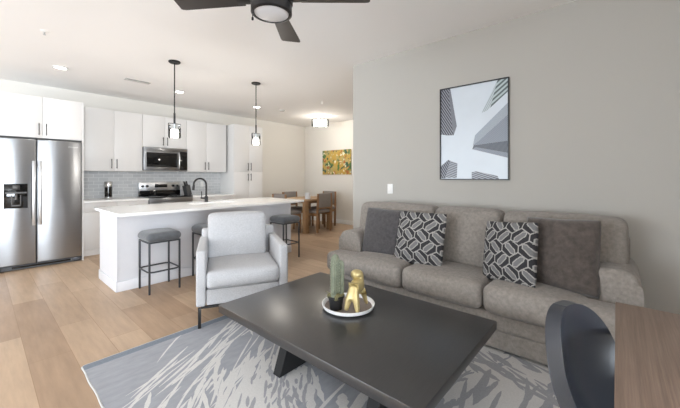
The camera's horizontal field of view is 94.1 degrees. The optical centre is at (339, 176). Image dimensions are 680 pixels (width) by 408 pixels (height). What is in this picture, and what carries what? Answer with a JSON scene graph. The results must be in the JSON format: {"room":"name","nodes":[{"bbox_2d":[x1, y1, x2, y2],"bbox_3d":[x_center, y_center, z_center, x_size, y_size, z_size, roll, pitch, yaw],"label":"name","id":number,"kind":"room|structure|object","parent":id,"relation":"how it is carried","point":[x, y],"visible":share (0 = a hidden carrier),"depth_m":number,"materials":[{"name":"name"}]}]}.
{"room":"living room","nodes":[
{"label":"living room","id":0,"kind":"room"},
{"bbox_2d":[0,79,304,215],"bbox_3d":[-4.585,-0.095,5.482,0.120,2.740,10.860,0,0,41],"label":"wall","id":1,"kind":"structure","parent":0,"point":[283,145],"depth_m":8.31,"materials":[{"name":"white paint"}]},
{"bbox_2d":[84,107,141,171],"bbox_3d":[-4.077,-0.621,5.666,0.400,1.065,0.858,0,0,41],"label":"upper cabinet","id":2,"kind":"object","parent":1,"relation":"attached to","point":[112,139],"visible":0.95,"depth_m":5.53,"materials":[{"name":"white wood"}]},
{"bbox_2d":[84,171,219,198],"bbox_3d":[-3.687,0.155,6.408,0.011,0.485,2.673,0,0,41],"label":"tile backsplash","id":3,"kind":"structure","parent":1,"relation":"attached to","point":[124,184],"depth_m":6.09,"materials":[{"name":"grey tile"}]},
{"bbox_2d":[142,114,185,148],"bbox_3d":[-3.532,-0.853,6.289,0.400,0.600,0.794,0,0,41],"label":"upper cabinet","id":4,"kind":"object","parent":1,"relation":"attached to","point":[154,128],"visible":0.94,"depth_m":6.11,"materials":[{"name":"white wood"}]},
{"bbox_2d":[142,147,186,170],"bbox_3d":[-3.497,-0.328,6.259,0.467,0.438,0.790,0,0,41],"label":"microwave","id":5,"kind":"object","parent":4,"relation":"attached to","point":[153,158],"visible":1,"depth_m":6.11,"materials":[{"name":"grey metal"}]},
{"bbox_2d":[179,120,225,171],"bbox_3d":[-2.981,-0.620,6.919,0.400,1.058,0.875,0,0,41],"label":"upper cabinet","id":6,"kind":"object","parent":1,"relation":"attached to","point":[205,142],"visible":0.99,"depth_m":6.78,"materials":[{"name":"white wood"}]},
{"bbox_2d":[0,219,352,407],"bbox_3d":[-0.324,1.325,1.757,11.440,0.100,10.860,0,0,41],"label":"floor","id":7,"kind":"structure","parent":0,"point":[56,320],"depth_m":2.83,"materials":[{"name":"brown wood"}]},
{"bbox_2d":[0,136,81,272],"bbox_3d":[-4.499,0.373,4.700,0.938,1.803,0.910,0,0,41],"label":"refrigerator","id":8,"kind":"object","parent":7,"relation":"on","point":[41,179],"visible":1,"depth_m":4.43,"materials":[{"name":"grey metal"}]},
{"bbox_2d":[0,91,83,259],"bbox_3d":[-4.539,0.079,4.734,0.930,2.392,0.963,0,0,41],"label":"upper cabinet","id":9,"kind":"object","parent":7,"relation":"on","point":[25,116],"visible":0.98,"depth_m":4.48,"materials":[{"name":"white wood"}]},
{"bbox_2d":[84,200,147,255],"bbox_3d":[-3.995,0.852,5.539,0.690,0.847,0.958,0,0,41],"label":"base cabinet","id":10,"kind":"object","parent":7,"relation":"on","point":[91,216],"visible":0.22,"depth_m":5.10,"materials":[{"name":"white"}]},
{"bbox_2d":[84,197,148,202],"bbox_3d":[-3.996,0.413,5.539,0.688,0.028,0.962,0,0,41],"label":"countertop","id":11,"kind":"structure","parent":10,"relation":"on","point":[98,200],"depth_m":5.41,"materials":[{"name":"white stone"}]},
{"bbox_2d":[104,182,111,198],"bbox_3d":[-4.104,0.247,5.606,0.120,0.304,0.120,0,0,41],"label":"coffee canister","id":12,"kind":"object","parent":11,"relation":"on","point":[107,185],"visible":1,"depth_m":5.56,"materials":[{"name":"grey metal"}]},
{"bbox_2d":[104,187,111,196],"bbox_3d":[-4.104,0.279,5.606,0.110,0.169,0.110,0,0,41],"label":"jar","id":13,"kind":"object","parent":12,"relation":"on","point":[107,190],"depth_m":5.57,"materials":[{"name":"black glass"}]},
{"bbox_2d":[138,228,180,294],"bbox_3d":[-2.057,0.943,3.611,0.364,0.664,0.364,0,0,41],"label":"bar stool","id":14,"kind":"object","parent":7,"relation":"on","point":[153,236],"visible":1,"depth_m":3.54,"materials":[{"name":"grey fabric"}]},
{"bbox_2d":[138,182,192,203],"bbox_3d":[-3.384,0.698,6.159,0.698,1.155,0.768,0,0,41],"label":"electric range","id":15,"kind":"object","parent":7,"relation":"on","point":[157,192],"visible":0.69,"depth_m":6.19,"materials":[{"name":"metal"}]},
{"bbox_2d":[139,194,191,197],"bbox_3d":[-3.376,0.391,6.152,0.580,0.017,0.768,0,0,41],"label":"cooktop","id":16,"kind":"object","parent":15,"relation":"in","point":[140,195],"depth_m":6.13,"materials":[{"name":"black glass"}]},
{"bbox_2d":[99,203,290,292],"bbox_3d":[-1.916,0.848,4.638,0.754,0.854,2.478,0,0,41],"label":"kitchen island","id":17,"kind":"object","parent":7,"relation":"on","point":[119,240],"visible":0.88,"depth_m":3.78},
{"bbox_2d":[95,197,303,216],"bbox_3d":[-1.820,0.405,4.567,1.057,0.030,2.578,0,0,41],"label":"island countertop","id":18,"kind":"structure","parent":17,"relation":"on","point":[145,209],"depth_m":4.09,"materials":[{"name":"white stone"}]},
{"bbox_2d":[192,178,207,201],"bbox_3d":[-2.081,0.206,4.711,0.060,0.368,0.245,0,0,41],"label":"kitchen faucet","id":19,"kind":"object","parent":18,"relation":"on","point":[195,180],"visible":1,"depth_m":4.75,"materials":[{"name":"black metal"}]},
{"bbox_2d":[192,223,207,275],"bbox_3d":[-1.662,0.943,4.063,0.364,0.664,0.364,0,0,41],"label":"bar stool","id":20,"kind":"object","parent":7,"relation":"on","point":[197,229],"visible":0.38,"depth_m":4.01,"materials":[{"name":"grey fabric"}]},
{"bbox_2d":[192,196,234,201],"bbox_3d":[-2.859,0.852,6.839,0.690,0.847,0.935,0,0,41],"label":"base cabinet","id":21,"kind":"object","parent":7,"relation":"on","point":[217,197],"visible":0.18,"depth_m":6.66,"materials":[{"name":"white"}]},
{"bbox_2d":[191,193,235,197],"bbox_3d":[-2.860,0.413,6.838,0.688,0.028,0.937,0,0,41],"label":"countertop","id":22,"kind":"structure","parent":21,"relation":"on","point":[213,194],"depth_m":6.85,"materials":[{"name":"white stone"}]},
{"bbox_2d":[182,181,191,194],"bbox_3d":[-3.174,0.248,6.572,0.124,0.302,0.172,0,0,30],"label":"knife block","id":23,"kind":"object","parent":22,"relation":"on","point":[186,188],"visible":0.96,"depth_m":6.53,"materials":[{"name":"grey"}]},
{"bbox_2d":[220,124,261,198],"bbox_3d":[-2.323,0.056,7.497,0.630,2.438,0.758,0,0,41],"label":"pantry cabinet","id":24,"kind":"object","parent":7,"relation":"on","point":[242,177],"visible":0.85,"depth_m":7.23,"materials":[{"name":"white wood"}]},
{"bbox_2d":[196,211,287,328],"bbox_3d":[-0.964,0.822,3.086,0.774,0.904,0.789,0,0,-21],"label":"armchair","id":25,"kind":"object","parent":7,"relation":"on","point":[238,255],"visible":0.94,"depth_m":2.89,"materials":[{"name":"grey fabric"}]},
{"bbox_2d":[208,211,265,258],"bbox_3d":[-1.067,0.608,3.295,0.572,0.475,0.227,0,0,-21],"label":"cushion","id":26,"kind":"object","parent":25,"relation":"on","point":[234,232],"depth_m":3.20,"materials":[{"name":"grey fabric"}]},
{"bbox_2d":[206,251,278,288],"bbox_3d":[-0.936,0.874,3.015,0.608,0.191,0.636,0,0,-21],"label":"seat cushion","id":27,"kind":"object","parent":25,"relation":"on","point":[231,269],"depth_m":2.79,"materials":[{"name":"grey fabric"}]},
{"bbox_2d":[270,214,299,256],"bbox_3d":[-0.866,0.943,4.974,0.364,0.664,0.364,0,0,41],"label":"bar stool","id":28,"kind":"object","parent":7,"relation":"on","point":[284,219],"visible":0.91,"depth_m":4.89,"materials":[{"name":"grey fabric"}]},
{"bbox_2d":[272,194,301,232],"bbox_3d":[-1.194,0.833,7.121,0.490,0.885,0.478,0,0,41],"label":"dining chair","id":29,"kind":"object","parent":7,"relation":"on","point":[293,212],"visible":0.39,"depth_m":7.02,"materials":[{"name":"brown wood"}]},
{"bbox_2d":[282,191,302,228],"bbox_3d":[-1.115,0.833,7.908,0.478,0.885,0.490,0,0,41],"label":"dining chair","id":30,"kind":"object","parent":7,"relation":"on","point":[291,193],"visible":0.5,"depth_m":7.99,"materials":[{"name":"brown wood"}]},
{"bbox_2d":[287,196,328,233],"bbox_3d":[-0.789,0.896,7.583,0.930,0.757,1.080,0,0,41],"label":"dining table","id":31,"kind":"object","parent":7,"relation":"on","point":[307,202],"visible":0.36,"depth_m":7.04,"materials":[{"name":"brown wood"}]},
{"bbox_2d":[305,193,310,198],"bbox_3d":[-0.731,0.448,7.187,0.136,0.140,0.136,0,0,41],"label":"candle cup","id":32,"kind":"object","parent":31,"relation":"on","point":[307,195],"visible":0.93,"depth_m":7.13,"materials":[{"name":"white ceramic"}]},
{"bbox_2d":[81,315,559,407],"bbox_3d":[0.256,1.269,1.991,3.136,0.012,2.446,0,0,41],"label":"area rug","id":33,"kind":"object","parent":7,"relation":"on","point":[223,363],"visible":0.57,"depth_m":1.98,"materials":[{"name":"grey fabric"}]},
{"bbox_2d":[219,272,496,407],"bbox_3d":[0.058,1.060,1.987,1.462,0.409,0.963,0,0,41],"label":"coffee table","id":34,"kind":"object","parent":33,"relation":"on","point":[405,352],"visible":0.93,"depth_m":1.70,"materials":[{"name":"black wood"}]},
{"bbox_2d":[322,293,374,316],"bbox_3d":[0.054,0.838,2.064,0.344,0.032,0.344,0,0,41],"label":"round tray","id":35,"kind":"object","parent":34,"relation":"on","point":[364,308],"visible":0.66,"depth_m":2.02,"materials":[{"name":"white ceramic"}]},
{"bbox_2d":[326,254,344,310],"bbox_3d":[-0.017,0.669,2.008,0.125,0.350,0.120,0,0,41],"label":"potted cactus","id":36,"kind":"object","parent":35,"relation":"on","point":[336,296],"visible":1,"depth_m":1.99,"materials":[{"name":"green plant"}]},
{"bbox_2d":[328,296,343,310],"bbox_3d":[-0.025,0.800,2.014,0.104,0.088,0.104,0,0,41],"label":"pot","id":37,"kind":"object","parent":36,"relation":"attached to","point":[335,302],"depth_m":1.98,"materials":[{"name":"black ceramic"}]},
{"bbox_2d":[344,269,367,312],"bbox_3d":[0.106,0.721,2.018,0.104,0.232,0.176,0,0,27],"label":"figurine","id":38,"kind":"object","parent":35,"relation":"on","point":[356,286],"visible":0.98,"depth_m":1.97,"materials":[{"name":"gold metal"}]},
{"bbox_2d":[327,201,643,364],"bbox_3d":[1.019,0.781,2.830,2.440,0.987,0.897,0,0,41],"label":"sofa","id":39,"kind":"object","parent":33,"relation":"on","point":[519,311],"visible":0.6,"depth_m":2.36,"materials":[{"name":"grey fabric"}]},
{"bbox_2d":[327,249,412,287],"bbox_3d":[0.368,0.886,3.221,0.877,0.244,0.629,0,0,41],"label":"seat cushion","id":40,"kind":"object","parent":39,"relation":"on","point":[380,270],"depth_m":2.93,"materials":[{"name":"grey fabric"}]},
{"bbox_2d":[362,207,401,254],"bbox_3d":[0.467,0.575,3.224,0.509,0.481,0.215,0,0,37],"label":"throw pillow","id":41,"kind":"object","parent":39,"relation":"on","point":[381,225],"visible":0.69,"depth_m":3.17,"materials":[{"name":"grey fabric"}]},
{"bbox_2d":[359,201,438,228],"bbox_3d":[0.614,0.552,3.422,0.890,0.529,0.330,0,0,41],"label":"cushion","id":42,"kind":"object","parent":39,"relation":"on","point":[412,207],"depth_m":3.37,"materials":[{"name":"grey fabric"}]},
{"bbox_2d":[394,211,446,265],"bbox_3d":[0.729,0.570,2.909,0.210,0.472,0.502,0,0,-40],"label":"throw pillow","id":43,"kind":"object","parent":39,"relation":"on","point":[420,238],"visible":0.94,"depth_m":2.82,"materials":[{"name":"grey fabric"}]},
{"bbox_2d":[402,260,492,307],"bbox_3d":[0.952,0.886,2.711,0.657,0.244,0.629,0,0,41],"label":"seat cushion","id":44,"kind":"object","parent":39,"relation":"on","point":[455,283],"depth_m":2.51,"materials":[{"name":"grey fabric"}]},
{"bbox_2d":[435,206,504,267],"bbox_3d":[1.182,0.552,2.926,0.598,0.529,0.330,0,0,41],"label":"cushion","id":45,"kind":"object","parent":39,"relation":"on","point":[464,241],"depth_m":2.80,"materials":[{"name":"grey fabric"}]},
{"bbox_2d":[483,221,538,287],"bbox_3d":[1.277,0.570,2.390,0.200,0.472,0.446,0,0,-30],"label":"throw pillow","id":46,"kind":"object","parent":39,"relation":"on","point":[510,248],"visible":0.98,"depth_m":2.30,"materials":[{"name":"grey fabric"}]},
{"bbox_2d":[483,279,614,340],"bbox_3d":[1.526,0.886,2.209,0.852,0.244,0.629,0,0,41],"label":"seat cushion","id":47,"kind":"object","parent":39,"relation":"on","point":[511,303],"depth_m":2.10,"materials":[{"name":"grey fabric"}]},
{"bbox_2d":[527,217,600,298],"bbox_3d":[1.560,0.550,2.249,0.227,0.506,0.486,0,0,-36],"label":"throw pillow","id":48,"kind":"object","parent":39,"relation":"on","point":[568,258],"visible":0.84,"depth_m":2.13,"materials":[{"name":"brown fabric"}]},
{"bbox_2d":[503,210,628,263],"bbox_3d":[1.711,0.552,2.463,0.789,0.529,0.330,0,0,41],"label":"cushion","id":49,"kind":"object","parent":39,"relation":"on","point":[614,249],"depth_m":2.20,"materials":[{"name":"grey fabric"}]},
{"bbox_2d":[545,300,614,407],"bbox_3d":[0.887,0.852,0.882,0.451,0.830,0.521,0,0,-28],"label":"desk chair","id":50,"kind":"object","parent":33,"relation":"on","point":[580,348],"visible":0.89,"depth_m":1.05,"materials":[{"name":"grey plastic"}]},
{"bbox_2d":[309,193,331,232],"bbox_3d":[-0.511,0.833,7.386,0.478,0.885,0.490,0,0,41],"label":"dining chair","id":51,"kind":"object","parent":7,"relation":"on","point":[324,200],"visible":0.91,"depth_m":7.23,"materials":[{"name":"brown wood"}]},
{"bbox_2d":[311,191,335,227],"bbox_3d":[-0.417,0.833,8.153,0.490,0.885,0.478,0,0,41],"label":"dining chair","id":52,"kind":"object","parent":7,"relation":"on","point":[332,192],"visible":0.49,"depth_m":8.14,"materials":[{"name":"brown wood"}]},
{"bbox_2d":[614,302,679,407],"bbox_3d":[0.985,0.900,0.583,0.724,0.750,1.335,0,0,41],"label":"desk","id":53,"kind":"object","parent":7,"relation":"on","point":[647,341],"visible":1,"depth_m":0.91,"materials":[{"name":"brown wood"}]},
{"bbox_2d":[0,0,575,126],"bbox_3d":[-0.324,-1.515,1.757,11.440,0.100,10.860,0,0,41],"label":"ceiling","id":54,"kind":"structure","parent":0,"point":[220,52],"depth_m":3.52,"materials":[{"name":"white paint"}]},
{"bbox_2d":[52,65,68,69],"bbox_3d":[-3.768,-1.460,4.267,0.170,0.009,0.170,0,0,41],"label":"recessed light","id":55,"kind":"object","parent":54,"relation":"in","point":[53,66],"visible":1,"depth_m":4.25,"materials":[{"name":"white plastic"}]},
{"bbox_2d":[124,78,150,84],"bbox_3d":[-3.112,-1.458,4.872,0.120,0.011,0.340,0,0,41],"label":"ceiling vent","id":56,"kind":"object","parent":54,"relation":"in","point":[128,79],"visible":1,"depth_m":4.86,"materials":[{"name":"grey metal"}]},
{"bbox_2d":[168,59,180,137],"bbox_3d":[-2.114,-0.978,4.043,0.139,0.975,0.139,0,0,-9],"label":"pendant lamp","id":57,"kind":"object","parent":54,"relation":"hanging from","point":[174,132],"visible":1,"depth_m":4.04,"materials":[{"name":"black metal"}]},
{"bbox_2d":[170,129,178,137],"bbox_3d":[-2.114,-0.547,4.043,0.092,0.105,0.092,0,0,41],"label":"diffuser","id":58,"kind":"object","parent":57,"relation":"attached to","point":[174,133],"depth_m":4.01,"materials":[{"name":"white glass"}]},
{"bbox_2d":[251,82,260,144],"bbox_3d":[-1.321,-0.978,4.977,0.139,0.975,0.139,0,0,-9],"label":"pendant lamp","id":59,"kind":"object","parent":54,"relation":"hanging from","point":[254,141],"visible":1,"depth_m":4.96,"materials":[{"name":"white glass"}]},
{"bbox_2d":[253,138,258,144],"bbox_3d":[-1.321,-0.547,4.977,0.092,0.105,0.092,0,0,41],"label":"diffuser","id":60,"kind":"object","parent":59,"relation":"attached to","point":[255,140],"depth_m":4.94,"materials":[{"name":"white glass"}]},
{"bbox_2d":[174,0,369,41],"bbox_3d":[-0.455,-1.242,2.104,1.028,0.445,1.028,0,0,-42],"label":"ceiling fan","id":61,"kind":"object","parent":54,"relation":"hanging from","point":[279,12],"visible":1,"depth_m":2.13,"materials":[{"name":"black metal"}]},
{"bbox_2d":[312,116,328,127],"bbox_3d":[-0.484,-1.341,7.728,0.412,0.247,0.412,0,0,41],"label":"ceiling lamp","id":62,"kind":"object","parent":54,"relation":"attached to","point":[320,122],"visible":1,"depth_m":7.63,"materials":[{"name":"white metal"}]},
{"bbox_2d":[313,119,326,126],"bbox_3d":[-0.484,-1.298,7.728,0.330,0.135,0.330,0,0,41],"label":"diffuser","id":63,"kind":"object","parent":62,"relation":"attached to","point":[317,122],"depth_m":7.60,"materials":[{"name":"white glass"}]},
{"bbox_2d":[305,120,352,220],"bbox_3d":[0.635,-0.095,8.051,4.360,2.740,0.120,0,0,41],"label":"wall","id":64,"kind":"structure","parent":0,"point":[339,135],"depth_m":8.76,"materials":[{"name":"white paint"}]},
{"bbox_2d":[311,216,352,224],"bbox_3d":[0.591,1.220,8.000,4.360,0.110,0.015,0,0,41],"label":"baseboard","id":65,"kind":"structure","parent":64,"relation":"attached to","point":[339,221],"depth_m":8.50,"materials":[{"name":"white"}]},
{"bbox_2d":[323,149,350,174],"bbox_3d":[-0.097,-0.378,8.591,1.024,0.665,0.030,0,0,41],"label":"floral canvas","id":66,"kind":"object","parent":64,"relation":"attached to","point":[335,162],"visible":1,"depth_m":8.54},
{"bbox_2d":[353,0,679,313],"bbox_3d":[1.749,-0.095,2.928,4.060,2.740,0.140,0,0,41],"label":"wall","id":67,"kind":"structure","parent":0,"point":[594,85],"depth_m":2.71,"materials":[{"name":"grey paint"}]},
{"bbox_2d":[387,184,392,193],"bbox_3d":[0.605,0.153,3.827,0.074,0.118,0.009,0,0,41],"label":"light switch","id":68,"kind":"object","parent":67,"relation":"attached to","point":[389,186],"visible":1,"depth_m":3.82,"materials":[{"name":"white plastic"}]},
{"bbox_2d":[440,77,508,179],"bbox_3d":[1.330,-0.447,3.184,0.672,0.968,0.022,0,0,41],"label":"print","id":69,"kind":"object","parent":67,"relation":"attached to","point":[474,117],"visible":1,"depth_m":3.16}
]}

